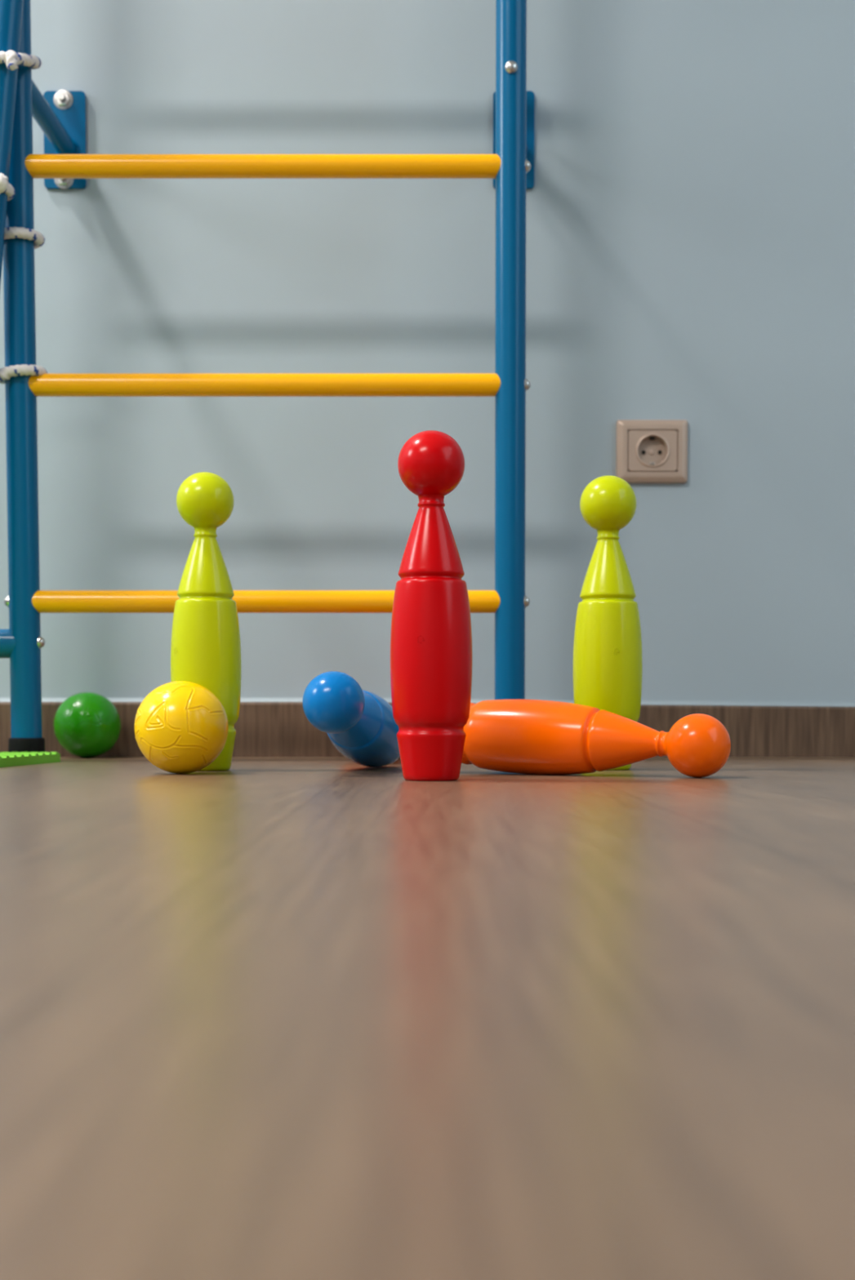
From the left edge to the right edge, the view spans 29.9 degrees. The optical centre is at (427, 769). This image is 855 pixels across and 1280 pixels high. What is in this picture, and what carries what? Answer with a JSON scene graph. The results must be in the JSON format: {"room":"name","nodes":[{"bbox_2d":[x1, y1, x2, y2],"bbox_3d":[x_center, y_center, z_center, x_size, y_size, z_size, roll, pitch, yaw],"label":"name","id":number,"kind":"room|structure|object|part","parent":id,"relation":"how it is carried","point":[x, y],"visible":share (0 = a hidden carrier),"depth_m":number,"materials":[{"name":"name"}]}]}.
{"room":"children's playroom","nodes":[
{"label":"children's playroom","id":0,"kind":"room"},
{"bbox_2d":[0,0,854,702],"bbox_3d":[-0.450,-1.325,1.855,5.300,2.620,0.100,0,2,0],"label":"wall","id":1,"kind":"structure","parent":0,"point":[690,206],"depth_m":1.83,"materials":[{"name":"grey paint"}]},
{"bbox_2d":[0,0,534,752],"bbox_3d":[-0.464,-1.235,1.697,1.172,2.450,0.222,0,2,0],"label":"wall bars","id":2,"kind":"object","parent":1,"relation":"attached to","point":[64,163],"visible":0.89,"depth_m":1.66,"materials":[{"name":"blue metal"}]},
{"bbox_2d":[0,173,15,200],"bbox_3d":[-0.446,-0.575,1.624,0.053,0.046,0.055,0,2,0],"label":"rope loop","id":3,"kind":"object","parent":2,"relation":"attached to","point":[6,188],"visible":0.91,"depth_m":1.60,"materials":[{"name":"white fabric"}]},
{"bbox_2d":[0,49,41,70],"bbox_3d":[-0.427,-0.722,1.637,0.060,0.045,0.094,0,2,0],"label":"rope loop","id":4,"kind":"object","parent":2,"relation":"attached to","point":[12,59],"visible":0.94,"depth_m":1.60,"materials":[{"name":"white fabric"}]},
{"bbox_2d":[0,364,47,384],"bbox_3d":[-0.433,-0.401,1.665,0.074,0.036,0.057,0,2,0],"label":"rope loop","id":5,"kind":"object","parent":2,"relation":"attached to","point":[6,372],"visible":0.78,"depth_m":1.64,"materials":[{"name":"white fabric"}]},
{"bbox_2d":[4,226,44,248],"bbox_3d":[-0.442,-0.547,1.660,0.087,0.020,0.058,0,2,0],"label":"rope loop","id":6,"kind":"object","parent":2,"relation":"attached to","point":[35,236],"visible":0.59,"depth_m":1.64,"materials":[{"name":"white fabric"}]},
{"bbox_3d":[-0.413,-0.717,1.824,0.047,0.109,0.005,0,2,0],"label":"wall plate","id":7,"kind":"part","parent":2,"relation":"part of","materials":[{"name":"blue metal"}]},
{"bbox_3d":[0.098,-0.717,1.824,0.047,0.109,0.005,0,2,0],"label":"wall plate","id":8,"kind":"part","parent":2,"relation":"part of","materials":[{"name":"blue metal"}]},
{"bbox_2d":[0,702,854,756],"bbox_3d":[-0.450,-0.046,1.843,5.100,0.063,0.013,0,2,0],"label":"baseboard","id":9,"kind":"structure","parent":1,"relation":"attached to","point":[263,729],"depth_m":1.84,"materials":[{"name":"brown wood"}]},
{"bbox_2d":[0,697,854,706],"bbox_3d":[-0.450,-0.077,1.845,5.100,0.011,0.006,0,2,0],"label":"trim","id":10,"kind":"structure","parent":1,"relation":"attached to","point":[2,700],"depth_m":1.85,"materials":[{"name":"grey"}]},
{"bbox_2d":[615,419,687,483],"bbox_3d":[0.257,-0.365,1.833,0.082,0.072,0.011,0,2,0],"label":"power socket","id":11,"kind":"object","parent":1,"relation":"attached to","point":[651,451],"visible":0.98,"depth_m":1.83,"materials":[{"name":"beige plastic"}]},
{"bbox_3d":[0.257,-0.365,1.832,0.056,0.047,0.009,0,2,0],"label":"plate","id":12,"kind":"part","parent":11,"relation":"part of","materials":[{"name":"beige plastic"}]},
{"bbox_2d":[637,435,666,465],"bbox_3d":[0.257,-0.365,1.833,0.034,0.034,0.010,0,2,0],"label":"electrical socket","id":13,"kind":"object","parent":11,"relation":"on","point":[651,450],"depth_m":1.84,"materials":[{"name":"beige plastic"}]},
{"bbox_2d":[0,756,854,1279],"bbox_3d":[-0.450,0.083,-0.222,5.300,0.050,4.350,0,2,0],"label":"floor","id":14,"kind":"structure","parent":0,"point":[261,1018],"depth_m":0.26,"materials":[{"name":"brown laminate"}]},
{"bbox_2d":[0,751,60,767],"bbox_3d":[-0.679,-0.002,1.352,0.601,0.010,0.602,0,2,0],"label":"foam mat","id":15,"kind":"object","parent":14,"relation":"on","point":[6,758],"visible":1,"depth_m":1.57,"materials":[{"name":"green"}]},
{"bbox_2d":[53,692,120,758],"bbox_3d":[-0.382,-0.050,1.796,0.076,0.074,0.076,0,2,0],"label":"ball","id":16,"kind":"object","parent":14,"relation":"on","point":[87,725],"visible":1,"depth_m":1.77,"materials":[{"name":"green plastic"}]},
{"bbox_2d":[134,680,228,773],"bbox_3d":[-0.204,-0.035,1.327,0.077,0.077,0.077,0,2,0],"label":"ball","id":17,"kind":"object","parent":14,"relation":"on","point":[181,726],"visible":1,"depth_m":1.30,"materials":[{"name":"yellow plastic"}]},
{"bbox_2d":[170,471,241,771],"bbox_3d":[-0.194,-0.129,1.401,0.062,0.260,0.062,1,2,24],"label":"pin","id":18,"kind":"object","parent":14,"relation":"on","point":[206,642],"visible":0.88,"depth_m":1.38,"materials":[{"name":"yellow plastic"}]},
{"bbox_2d":[302,671,399,767],"bbox_3d":[-0.060,-0.041,1.389,0.062,0.083,0.260,0,2,8],"label":"pin","id":19,"kind":"object","parent":14,"relation":"on","point":[360,724],"visible":0.97,"depth_m":1.33,"materials":[{"name":"blue plastic"}]},
{"bbox_2d":[390,430,471,781],"bbox_3d":[0.003,-0.122,1.196,0.062,0.260,0.062,-1,2,-28],"label":"pin","id":20,"kind":"object","parent":14,"relation":"on","point":[431,633],"visible":1,"depth_m":1.18,"materials":[{"name":"red plastic"}]},
{"bbox_2d":[461,698,730,777],"bbox_3d":[0.118,-0.026,1.296,0.261,0.062,0.062,1,2,31],"label":"pin","id":21,"kind":"object","parent":14,"relation":"on","point":[511,735],"visible":0.94,"depth_m":1.27,"materials":[{"name":"orange plastic"}]},
{"bbox_2d":[572,475,642,770],"bbox_3d":[0.160,-0.130,1.421,0.062,0.260,0.062,-1,2,-28],"label":"pin","id":22,"kind":"object","parent":14,"relation":"on","point":[607,658],"visible":0.89,"depth_m":1.40,"materials":[{"name":"yellow plastic"}]}
]}

